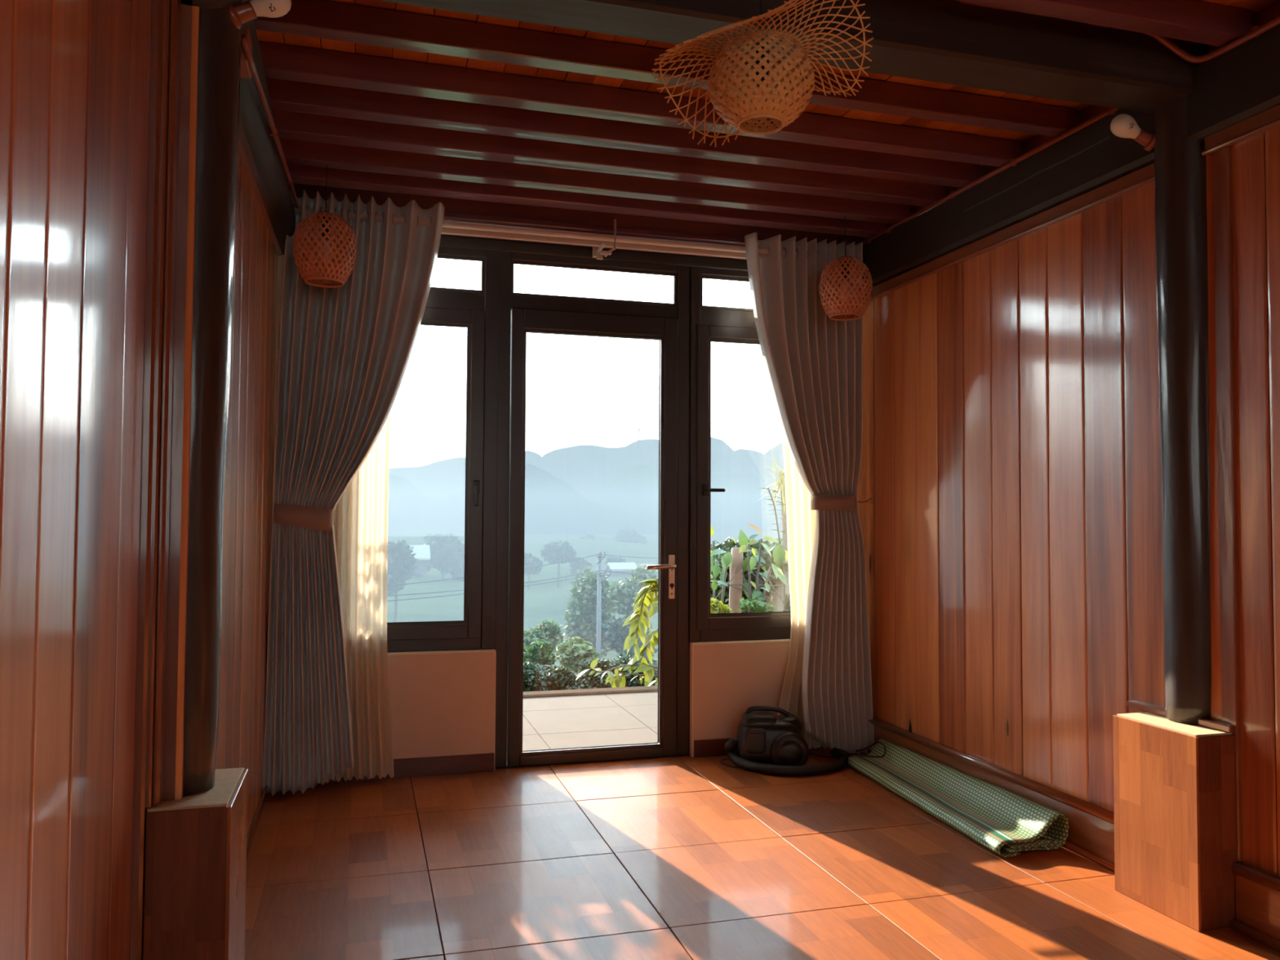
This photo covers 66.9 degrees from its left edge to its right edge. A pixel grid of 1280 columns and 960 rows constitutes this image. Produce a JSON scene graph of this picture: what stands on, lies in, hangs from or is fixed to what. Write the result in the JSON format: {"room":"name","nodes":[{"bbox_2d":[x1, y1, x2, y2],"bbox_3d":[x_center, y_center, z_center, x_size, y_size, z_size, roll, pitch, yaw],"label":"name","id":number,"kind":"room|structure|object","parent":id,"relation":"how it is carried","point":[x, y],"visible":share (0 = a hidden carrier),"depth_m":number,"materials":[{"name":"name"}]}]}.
{"room":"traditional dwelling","nodes":[
{"label":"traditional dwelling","id":0,"kind":"room"},
{"bbox_2d":[0,0,277,959],"bbox_3d":[-0.691,-0.168,0.775,0.216,2.620,7.060,1,-2,-16],"label":"wall","id":1,"kind":"structure","parent":0,"point":[75,74],"depth_m":1.56,"materials":[{"name":"brown wood"}]},
{"bbox_2d":[129,0,163,959],"bbox_3d":[-0.994,-0.129,1.949,0.030,2.620,0.030,1,-2,-16],"label":"trim","id":2,"kind":"structure","parent":1,"relation":"attached to","point":[138,868],"depth_m":1.93,"materials":[{"name":"brown wood"}]},
{"bbox_2d":[145,0,181,808],"bbox_3d":[-0.989,-0.391,1.988,0.053,2.093,0.060,1,-2,-16],"label":"trim","id":3,"kind":"structure","parent":1,"relation":"attached to","point":[171,8],"depth_m":1.97,"materials":[{"name":"brown wood"}]},
{"bbox_2d":[181,0,295,255],"bbox_3d":[-1.244,-1.083,3.067,0.186,0.227,2.110,1,-2,-16],"label":"log beam","id":4,"kind":"structure","parent":1,"relation":"attached to","point":[252,115],"depth_m":2.90,"materials":[{"name":"black wood"}]},
{"bbox_2d":[240,24,252,78],"bbox_3d":[-0.949,-1.023,2.312,0.033,0.090,0.100,1,-2,-16],"label":"cleat","id":5,"kind":"object","parent":4,"relation":"attached to","point":[246,73],"visible":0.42,"depth_m":2.30,"materials":[{"name":"brown wood"}]},
{"bbox_2d":[240,35,299,208],"bbox_3d":[-1.154,-1.050,3.111,0.029,0.197,1.854,1,-2,-16],"label":"conduit pipe","id":6,"kind":"object","parent":4,"relation":"attached to","point":[273,131],"visible":0.95,"depth_m":2.65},
{"bbox_2d":[246,785,268,858],"bbox_3d":[-1.262,1.198,3.089,0.012,0.045,1.810,1,-2,-16],"label":"baseboard","id":7,"kind":"structure","parent":1,"relation":"attached to","point":[251,833],"depth_m":3.41,"materials":[{"name":"brown wood"}]},
{"bbox_2d":[238,117,282,254],"bbox_3d":[-1.240,-0.954,3.121,0.028,0.142,1.900,1,-2,-16],"label":"trim","id":8,"kind":"structure","parent":1,"relation":"attached to","point":[245,154],"depth_m":3.03,"materials":[{"name":"brown wood"}]},
{"bbox_2d":[274,254,790,770],"bbox_3d":[-0.246,-0.037,4.439,2.696,2.620,0.142,1,-2,-16],"label":"wall","id":9,"kind":"structure","parent":0,"point":[442,703],"depth_m":4.20,"materials":[{"name":"beige paint"}]},
{"bbox_2d":[324,752,494,782],"bbox_3d":[-1.075,1.218,4.079,0.920,0.078,0.011,1,-2,-16],"label":"baseboard","id":10,"kind":"structure","parent":9,"relation":"attached to","point":[478,762],"depth_m":4.14,"materials":[{"name":"red tile"}]},
{"bbox_2d":[386,235,791,768],"bbox_3d":[-0.214,0.105,4.431,2.365,2.335,0.085,1,-2,-16],"label":"door frame","id":11,"kind":"structure","parent":9,"relation":"in","point":[497,298],"depth_m":4.38,"materials":[{"name":"black metal"}]},
{"bbox_2d":[386,306,484,640],"bbox_3d":[-0.993,-0.034,4.184,0.624,1.440,0.096,1,-2,-16],"label":"window","id":12,"kind":"structure","parent":11,"relation":"attached to","point":[470,627],"depth_m":4.25,"materials":[{"name":"black metal"}]},
{"bbox_2d":[506,307,678,767],"bbox_3d":[-0.201,0.252,4.390,0.780,2.028,0.120,1,-2,-16],"label":"door","id":13,"kind":"structure","parent":11,"relation":"attached to","point":[523,321],"depth_m":4.41,"materials":[{"name":"black metal"}]},
{"bbox_2d":[696,324,791,630],"bbox_3d":[0.570,-0.012,4.635,0.635,1.436,0.096,1,-2,-16],"label":"window","id":14,"kind":"structure","parent":11,"relation":"attached to","point":[706,334],"depth_m":4.55,"materials":[{"name":"black metal"}]},
{"bbox_2d":[494,755,689,768],"bbox_3d":[-0.214,1.285,4.399,0.908,0.036,0.070,1,-2,-16],"label":"trim","id":15,"kind":"structure","parent":9,"relation":"attached to","point":[676,755],"depth_m":4.35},
{"bbox_2d":[693,737,829,757],"bbox_3d":[0.651,1.244,4.577,0.838,0.078,0.011,1,-2,-16],"label":"baseboard","id":16,"kind":"structure","parent":9,"relation":"attached to","point":[712,747],"depth_m":4.48,"materials":[{"name":"red tile"}]},
{"bbox_2d":[288,183,857,260],"bbox_3d":[-0.231,-1.204,4.468,2.686,0.285,0.170,1,-2,-16],"label":"wall","id":17,"kind":"structure","parent":0,"point":[455,209],"depth_m":4.38,"materials":[{"name":"brown wood"}]},
{"bbox_2d":[294,207,826,259],"bbox_3d":[-0.206,-1.043,4.347,2.640,0.081,0.184,1,-2,-16],"label":"curtain rod","id":18,"kind":"object","parent":17,"relation":"attached to","point":[597,241],"visible":0.44,"depth_m":4.28,"materials":[{"name":"beige plastic"}]},
{"bbox_2d":[263,189,444,795],"bbox_3d":[-1.149,0.043,3.925,0.679,2.386,0.137,1,-2,-16],"label":"curtain","id":19,"kind":"object","parent":18,"relation":"hanging from","point":[344,352],"visible":0.91,"depth_m":3.90,"materials":[{"name":"grey fabric"}]},
{"bbox_2d":[325,414,394,782],"bbox_3d":[-1.215,0.080,4.016,0.410,2.314,0.056,1,-2,-16],"label":"sheer curtain","id":20,"kind":"object","parent":18,"relation":"hanging from","point":[361,516],"visible":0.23,"depth_m":4.02,"materials":[{"name":"white fabric"}]},
{"bbox_2d":[777,422,829,749],"bbox_3d":[0.783,0.111,4.593,0.490,2.314,0.056,1,-2,-16],"label":"sheer curtain","id":21,"kind":"object","parent":18,"relation":"hanging from","point":[801,520],"visible":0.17,"depth_m":4.56,"materials":[{"name":"white fabric"}]},
{"bbox_2d":[744,232,874,754],"bbox_3d":[0.786,0.075,4.485,0.645,2.382,0.136,1,-2,-16],"label":"curtain","id":22,"kind":"object","parent":18,"relation":"hanging from","point":[813,362],"visible":0.91,"depth_m":4.49,"materials":[{"name":"grey fabric"}]},
{"bbox_2d":[244,748,1279,959],"bbox_3d":[0.699,1.189,1.052,3.100,0.061,7.110,1,-2,-16],"label":"floor","id":23,"kind":"structure","parent":0,"point":[682,857],"depth_m":2.97,"materials":[{"name":"tile"}]},
{"bbox_2d":[142,767,248,959],"bbox_3d":[-0.949,0.924,2.083,0.157,0.525,0.307,1,-2,-16],"label":"plinth","id":24,"kind":"object","parent":23,"relation":"on","point":[194,908],"visible":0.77,"depth_m":1.95,"materials":[{"name":"brown wood"}]},
{"bbox_2d":[182,0,241,795],"bbox_3d":[-0.972,-0.306,2.112,0.166,1.934,0.165,1,-2,-16],"label":"wooden column","id":25,"kind":"structure","parent":24,"relation":"on","point":[219,72],"depth_m":2.06,"materials":[{"name":"black wood"}]},
{"bbox_2d":[229,0,291,29],"bbox_3d":[-0.848,-1.046,2.146,0.142,0.109,0.065,1,-2,-16],"label":"light bulb","id":26,"kind":"object","parent":25,"relation":"attached to","point":[240,14],"visible":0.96,"depth_m":2.13,"materials":[{"name":"white glass"}]},
{"bbox_2d":[233,0,257,24],"bbox_3d":[-0.874,-1.032,2.138,0.054,0.053,0.040,1,-2,-16],"label":"socket","id":27,"kind":"object","parent":26,"relation":"attached to","point":[244,12],"depth_m":2.12,"materials":[{"name":"brown wood"}]},
{"bbox_2d":[720,706,885,776],"bbox_3d":[0.723,1.143,4.320,0.669,0.263,0.378,1,-2,-16],"label":"vacuum cleaner","id":28,"kind":"object","parent":23,"relation":"on","point":[763,737],"visible":0.98,"depth_m":4.23,"materials":[{"name":"black plastic"}]},
{"bbox_2d":[847,739,1069,857],"bbox_3d":[1.160,1.197,3.787,0.289,0.117,1.227,1,-2,-14],"label":"woven mat","id":29,"kind":"object","parent":23,"relation":"on","point":[1006,823],"visible":0.99,"depth_m":3.56,"materials":[{"name":"wicker"}]},
{"bbox_2d":[1112,711,1236,932],"bbox_3d":[1.532,0.962,2.783,0.141,0.525,0.304,1,-2,-16],"label":"plinth","id":30,"kind":"object","parent":23,"relation":"on","point":[1174,782],"visible":0.91,"depth_m":2.69,"materials":[{"name":"brown wood"}]},
{"bbox_2d":[1152,95,1211,724],"bbox_3d":[1.613,-0.267,2.853,0.166,1.934,0.166,1,-2,-16],"label":"wooden column","id":31,"kind":"structure","parent":30,"relation":"on","point":[1180,164],"depth_m":2.79,"materials":[{"name":"black wood"}]},
{"bbox_2d":[378,0,1208,113],"bbox_3d":[0.335,-1.211,2.513,2.800,0.160,0.162,1,-2,-16],"label":"cross beam","id":32,"kind":"structure","parent":31,"relation":"on","point":[948,42],"depth_m":2.59,"materials":[{"name":"black wood"}]},
{"bbox_2d":[1110,113,1155,151],"bbox_3d":[1.489,-1.045,2.913,0.142,0.110,0.065,0,-2,4],"label":"light bulb","id":33,"kind":"object","parent":31,"relation":"attached to","point":[1122,126],"visible":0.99,"depth_m":2.90,"materials":[{"name":"white glass"}]},
{"bbox_2d":[1133,128,1153,146],"bbox_3d":[1.516,-1.030,2.915,0.054,0.053,0.040,0,-2,-1],"label":"socket","id":34,"kind":"object","parent":33,"relation":"attached to","point":[1142,136],"depth_m":2.90,"materials":[{"name":"brown wood"}]},
{"bbox_2d":[249,0,1277,237],"bbox_3d":[0.681,-1.348,1.158,3.030,0.179,7.160,1,-2,-16],"label":"ceiling","id":35,"kind":"structure","parent":0,"point":[391,97],"depth_m":3.29,"materials":[{"name":"brown wood"}]},
{"bbox_2d":[292,164,357,287],"bbox_3d":[-1.175,-0.957,3.621,0.230,0.447,0.230,1,-2,-16],"label":"lantern","id":36,"kind":"object","parent":35,"relation":"hanging from","point":[326,252],"visible":1,"depth_m":3.55,"materials":[{"name":"brown wicker"}]},
{"bbox_2d":[613,218,616,249],"bbox_3d":[-0.112,-1.083,4.274,0.014,0.136,0.012,1,-2,-16],"label":"pull cord","id":37,"kind":"object","parent":35,"relation":"hanging from","point":[615,236],"visible":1,"depth_m":4.27,"materials":[{"name":"brown"}]},
{"bbox_2d":[651,0,873,146],"bbox_3d":[0.256,-1.023,2.041,0.459,0.568,0.440,0,-2,19],"label":"pendant","id":38,"kind":"object","parent":35,"relation":"hanging from","point":[763,77],"visible":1,"depth_m":1.97,"materials":[{"name":"brown wicker"}]},
{"bbox_2d":[818,216,872,320],"bbox_3d":[0.894,-0.927,4.217,0.230,0.443,0.230,1,-2,-16],"label":"lantern","id":39,"kind":"object","parent":35,"relation":"hanging from","point":[845,291],"visible":1,"depth_m":4.15,"materials":[{"name":"brown wicker"}]},
{"bbox_2d":[857,0,1279,878],"bbox_3d":[2.049,-0.126,1.564,0.141,2.620,7.060,1,-2,-16],"label":"wall","id":40,"kind":"structure","parent":0,"point":[1011,526],"depth_m":3.38,"materials":[{"name":"brown wood"}]},
{"bbox_2d":[857,497,871,502],"bbox_3d":[1.058,0.097,4.582,0.094,0.024,0.024,1,-2,-31],"label":"hook","id":41,"kind":"object","parent":40,"relation":"attached to","point":[869,500],"visible":1,"depth_m":4.59,"materials":[{"name":"metal"}]},
{"bbox_2d":[862,716,1115,872],"bbox_3d":[1.287,1.173,3.817,0.042,0.180,1.827,1,-2,-16],"label":"baseboard","id":42,"kind":"structure","parent":40,"relation":"attached to","point":[1091,836],"depth_m":3.41,"materials":[{"name":"brown wood"}]},
{"bbox_2d":[862,162,1154,303],"bbox_3d":[1.322,-0.912,3.851,0.039,0.057,1.915,1,-2,-16],"label":"trim","id":43,"kind":"structure","parent":40,"relation":"attached to","point":[1144,176],"depth_m":3.52,"materials":[{"name":"brown wood"}]},
{"bbox_2d":[862,24,1279,288],"bbox_3d":[2.043,-1.130,1.518,0.168,0.216,6.910,1,-2,-16],"label":"log beam","id":44,"kind":"structure","parent":40,"relation":"attached to","point":[1236,86],"depth_m":3.26,"materials":[{"name":"black wood"}]},
{"bbox_2d":[854,107,1119,245],"bbox_3d":[1.276,-1.149,3.838,0.020,0.027,1.850,1,-2,-16],"label":"conduit pipe","id":45,"kind":"object","parent":44,"relation":"attached to","point":[1013,162],"visible":0.88,"depth_m":3.59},
{"bbox_2d":[960,1,1279,62],"bbox_3d":[1.382,-1.246,2.098,0.781,0.098,1.182,1,-2,-16],"label":"conduit pipe","id":46,"kind":"object","parent":44,"relation":"attached to","point":[1256,31],"visible":0.62,"depth_m":2.67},
{"bbox_2d":[1126,700,1234,733],"bbox_3d":[1.586,0.691,2.843,0.042,0.019,0.375,1,-2,-16],"label":"trim","id":47,"kind":"structure","parent":40,"relation":"attached to","point":[1211,723],"depth_m":2.87,"materials":[{"name":"brown wood"}]},
{"bbox_2d":[1213,146,1243,862],"bbox_3d":[1.643,0.056,2.708,0.026,1.982,0.057,1,-2,-16],"label":"trim","id":48,"kind":"structure","parent":40,"relation":"attached to","point":[1222,159],"depth_m":2.70,"materials":[{"name":"brown wood"}]},
{"bbox_2d":[1201,104,1279,155],"bbox_3d":[2.293,-1.035,0.483,0.041,0.057,4.790,1,-2,-16],"label":"trim","id":49,"kind":"structure","parent":40,"relation":"attached to","point":[1264,122],"depth_m":2.65,"materials":[{"name":"brown wood"}]},
{"bbox_2d":[1230,862,1279,951],"bbox_3d":[2.280,1.057,0.375,0.042,0.180,4.725,1,-2,-16],"label":"baseboard","id":50,"kind":"structure","parent":40,"relation":"attached to","point":[1257,891],"depth_m":2.57,"materials":[{"name":"brown wood"}]},
{"label":"outside","id":51,"kind":"structure","parent":0,"visible":0},
{"bbox_2d":[386,530,782,688],"bbox_3d":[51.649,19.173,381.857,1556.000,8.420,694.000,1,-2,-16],"label":"ground","id":52,"kind":"structure","parent":51,"point":[547,601],"depth_m":87.50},
{"bbox_2d":[386,538,417,622],"bbox_3d":[-18.091,7.548,71.502,3.314,6.473,3.113,1,-2,-16],"label":"tree","id":53,"kind":"object","parent":52,"relation":"on","point":[401,562],"visible":0.76,"depth_m":70.91,"materials":[{"name":"green plant"}]},
{"bbox_2d":[409,545,430,573],"bbox_3d":[-19.093,6.580,80.534,3.120,2.325,2.480,1,-2,-16],"label":"farmhouse","id":54,"kind":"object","parent":52,"relation":"on","point":[422,555],"visible":0.36,"depth_m":80.00,"materials":[{"name":"paint"}]},
{"bbox_2d":[413,563,431,577],"bbox_3d":[-21.202,7.883,93.585,2.570,3.084,2.196,1,-2,-16],"label":"tree","id":55,"kind":"object","parent":52,"relation":"on","point":[429,566],"visible":0.05,"depth_m":93.33,"materials":[{"name":"plant"}]},
{"bbox_2d":[422,531,464,579],"bbox_3d":[-18.146,7.081,90.391,4.297,4.507,3.452,1,-2,-16],"label":"tree","id":56,"kind":"object","parent":52,"relation":"on","point":[443,548],"visible":0.88,"depth_m":89.58,"materials":[{"name":"plant"}]},
{"bbox_2d":[449,548,464,582],"bbox_3d":[-16.149,7.988,88.689,2.663,3.442,2.455,1,-2,-16],"label":"tree","id":57,"kind":"object","parent":52,"relation":"on","point":[457,567],"visible":0.59,"depth_m":88.14,"materials":[{"name":"plant"}]},
{"bbox_2d":[524,551,542,589],"bbox_3d":[-9.665,7.876,84.393,2.537,3.300,2.216,1,-2,-16],"label":"tree","id":58,"kind":"object","parent":52,"relation":"on","point":[530,561],"visible":0.84,"depth_m":83.92,"materials":[{"name":"plant"}]},
{"bbox_2d":[523,662,546,691],"bbox_3d":[-0.919,1.808,7.995,0.345,0.619,0.295,1,-2,-16],"label":"bush","id":59,"kind":"object","parent":52,"relation":"on","point":[534,680],"visible":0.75,"depth_m":7.94,"materials":[{"name":"green plant"}]},
{"bbox_2d":[523,638,555,666],"bbox_3d":[-1.391,3.081,13.027,0.529,1.883,0.508,1,-2,-16],"label":"leafy bush","id":60,"kind":"object","parent":52,"relation":"on","point":[540,651],"visible":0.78,"depth_m":12.93,"materials":[{"name":"green plant"}]},
{"bbox_2d":[523,618,565,652],"bbox_3d":[-1.941,4.346,19.113,0.982,3.199,0.917,1,-2,-16],"label":"round tree","id":61,"kind":"object","parent":52,"relation":"on","point":[548,630],"visible":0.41,"depth_m":18.96,"materials":[{"name":"green plant"}]},
{"bbox_2d":[539,539,577,586],"bbox_3d":[-7.222,7.321,85.206,3.398,4.181,3.311,1,-2,-16],"label":"tree","id":62,"kind":"object","parent":52,"relation":"on","point":[553,552],"visible":0.98,"depth_m":84.60,"materials":[{"name":"plant"}]},
{"bbox_2d":[540,664,579,690],"bbox_3d":[-0.688,1.914,8.259,0.363,0.671,0.342,1,-2,-16],"label":"bush","id":63,"kind":"object","parent":52,"relation":"on","point":[560,677],"visible":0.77,"depth_m":8.19,"materials":[{"name":"green plant"}]},
{"bbox_2d":[554,636,600,688],"bbox_3d":[-0.914,3.332,14.183,0.698,2.062,0.668,1,-2,-16],"label":"leafy bush","id":64,"kind":"object","parent":52,"relation":"on","point":[570,653],"visible":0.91,"depth_m":14.04,"materials":[{"name":"green plant"}]},
{"bbox_2d":[568,556,592,576],"bbox_3d":[-5.447,8.067,89.857,2.233,2.011,1.868,1,-2,-16],"label":"tree","id":65,"kind":"object","parent":52,"relation":"on","point":[580,564],"visible":0.82,"depth_m":89.29,"materials":[{"name":"plant"}]},
{"bbox_2d":[387,462,782,535],"bbox_3d":[-34.178,6.562,312.735,629.163,22.794,160.000,1,-2,-16],"label":"ridge","id":66,"kind":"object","parent":52,"relation":"on","point":[552,505],"visible":0.18,"depth_m":265.47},
{"bbox_2d":[389,437,784,498],"bbox_3d":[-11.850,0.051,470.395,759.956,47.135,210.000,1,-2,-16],"label":"ridge","id":67,"kind":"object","parent":52,"relation":"on","point":[580,466],"visible":0.1,"depth_m":444.14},
{"bbox_2d":[577,533,596,539],"bbox_3d":[-7.551,9.028,138.136,3.071,2.792,2.975,1,-2,-16],"label":"tree","id":68,"kind":"object","parent":52,"relation":"on","point":[588,536],"visible":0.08,"depth_m":137.69,"materials":[{"name":"green plant"}]},
{"bbox_2d":[522,685,657,751],"bbox_3d":[-0.029,1.466,5.441,10.000,0.288,1.760,1,-2,-16],"label":"terrace","id":69,"kind":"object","parent":52,"relation":"on","point":[612,716],"visible":0.08,"depth_m":5.47,"materials":[{"name":"tile"},{"name":"dark grout"},{"name":"concrete"}]},
{"bbox_2d":[563,566,618,657],"bbox_3d":[-1.809,6.063,34.714,2.041,5.902,1.982,1,-2,-16],"label":"broadleaf tree","id":70,"kind":"object","parent":52,"relation":"on","point":[580,615],"visible":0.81,"depth_m":34.16,"materials":[{"name":"green plant"}]},
{"bbox_2d":[577,657,621,688],"bbox_3d":[-0.340,1.812,8.159,0.369,0.630,0.413,1,-2,-16],"label":"bush","id":71,"kind":"object","parent":52,"relation":"on","point":[586,681],"visible":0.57,"depth_m":8.11,"materials":[{"name":"green plant"}]},
{"bbox_2d":[595,551,611,660],"bbox_3d":[-1.187,5.493,30.704,0.492,6.434,0.187,1,-2,-16],"label":"utility pole","id":72,"kind":"object","parent":52,"relation":"on","point":[599,556],"visible":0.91,"depth_m":30.68,"materials":[{"name":"concrete"}]},
{"bbox_2d":[386,571,657,601],"bbox_3d":[-3.573,3.139,28.265,0.857,0.668,19.896,-1,-3,38],"label":"power line","id":73,"kind":"object","parent":72,"relation":"attached to","point":[606,571],"visible":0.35,"depth_m":28.94,"materials":[{"name":"metal"}]},
{"bbox_2d":[386,554,657,586],"bbox_3d":[-3.628,2.704,28.316,0.806,0.911,19.901,-1,-3,37],"label":"power line","id":74,"kind":"object","parent":72,"relation":"attached to","point":[596,554],"visible":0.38,"depth_m":29.00,"materials":[{"name":"metal"}]},
{"bbox_2d":[386,569,657,595],"bbox_3d":[-3.610,3.039,28.293,0.821,0.567,19.900,-1,-3,37],"label":"power line","id":75,"kind":"object","parent":72,"relation":"attached to","point":[602,570],"visible":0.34,"depth_m":28.97,"materials":[{"name":"metal"}]},
{"bbox_2d":[604,554,626,570],"bbox_3d":[-2.326,8.158,92.817,2.305,2.091,2.141,1,-2,-16],"label":"tree","id":76,"kind":"object","parent":52,"relation":"on","point":[610,558],"visible":0.29,"depth_m":92.33,"materials":[{"name":"green plant"}]},
{"bbox_2d":[575,578,657,687],"bbox_3d":[0.043,1.079,6.746,1.025,0.937,0.396,1,-2,-16],"label":"leafy branch","id":77,"kind":"object","parent":52,"relation":"on","point":[640,625],"visible":0.52,"depth_m":6.72,"materials":[{"name":"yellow plant"}]},
{"bbox_2d":[604,562,637,576],"bbox_3d":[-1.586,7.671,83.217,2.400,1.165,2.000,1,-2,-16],"label":"farmhouse","id":78,"kind":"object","parent":52,"relation":"on","point":[615,566],"visible":0.75,"depth_m":82.66,"materials":[{"name":"metal"}]},
{"bbox_2d":[602,614,657,659],"bbox_3d":[-0.360,6.610,32.539,1.864,4.236,1.810,1,-2,-16],"label":"tree","id":79,"kind":"object","parent":52,"relation":"on","point":[615,635],"visible":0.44,"depth_m":32.09,"materials":[{"name":"green plant"}]},
{"bbox_2d":[613,526,648,543],"bbox_3d":[-1.362,8.636,134.765,4.876,4.377,4.717,1,-2,-16],"label":"tree","id":80,"kind":"object","parent":52,"relation":"on","point":[630,535],"visible":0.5,"depth_m":133.78,"materials":[{"name":"plant"}]},
{"bbox_2d":[608,565,657,659],"bbox_3d":[-0.031,6.302,37.286,2.654,6.047,2.159,1,-2,-16],"label":"spreading tree","id":81,"kind":"object","parent":52,"relation":"on","point":[626,593],"visible":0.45,"depth_m":36.80,"materials":[{"name":"green plant"}]},
{"bbox_2d":[610,652,657,687],"bbox_3d":[-0.034,1.834,8.363,0.494,0.726,0.399,1,-2,-16],"label":"bush","id":82,"kind":"object","parent":52,"relation":"on","point":[624,660],"visible":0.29,"depth_m":8.26,"materials":[{"name":"green plant"}]},
{"bbox_2d":[578,464,782,520],"bbox_3d":[17.159,7.276,358.767,617.380,25.136,180.000,1,-2,-16],"label":"grassy hill","id":83,"kind":"structure","parent":52,"relation":"on","point":[635,488],"depth_m":320.53,"materials":[{"name":"blue plant"}]},
{"bbox_2d":[710,597,733,613],"bbox_3d":[0.566,0.934,7.014,0.218,0.162,0.194,1,-2,-16],"label":"shrub","id":84,"kind":"object","parent":52,"relation":"on","point":[716,606],"visible":0.67,"depth_m":6.98,"materials":[{"name":"yellow plant"}]},
{"bbox_2d":[728,547,743,613],"bbox_3d":[0.738,1.078,7.468,0.128,1.110,0.116,1,-2,-16],"label":"wooden post","id":85,"kind":"object","parent":52,"relation":"on","point":[735,594],"visible":0.38,"depth_m":7.44,"materials":[{"name":"brown wood"}]},
{"bbox_2d":[710,523,787,612],"bbox_3d":[0.819,0.939,7.446,0.976,1.217,0.781,1,-2,-16],"label":"plant","id":86,"kind":"object","parent":52,"relation":"on","point":[779,553],"visible":0.66,"depth_m":7.28,"materials":[{"name":"green plant"}]},
{"bbox_2d":[710,537,791,613],"bbox_3d":[0.957,1.189,8.139,1.166,1.422,1.041,2,-3,-41],"label":"shrub","id":87,"kind":"object","parent":52,"relation":"on","point":[729,544],"visible":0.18,"depth_m":7.80,"materials":[{"name":"green plant"}]},
{"bbox_2d":[756,487,788,611],"bbox_3d":[1.040,0.809,7.457,0.315,1.504,0.064,1,-2,-13],"label":"sapling","id":88,"kind":"object","parent":52,"relation":"on","point":[767,488],"visible":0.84,"depth_m":7.47,"materials":[{"name":"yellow plant"}]},
{"bbox_2d":[758,458,789,612],"bbox_3d":[1.228,0.582,7.854,0.418,2.342,0.795,-1,-3,38],"label":"tree","id":89,"kind":"object","parent":52,"relation":"on","point":[778,603],"visible":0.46,"depth_m":7.75,"materials":[{"name":"yellow plant"}]},
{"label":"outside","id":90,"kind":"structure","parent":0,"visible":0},
{"bbox_2d":[737,597,775,612],"bbox_3d":[0.842,0.940,7.140,0.274,0.142,0.284,-1,-3,40],"label":"shrub","id":91,"kind":"object","parent":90,"point":[746,605],"visible":0.93,"depth_m":7.07,"materials":[{"name":"green plant"}]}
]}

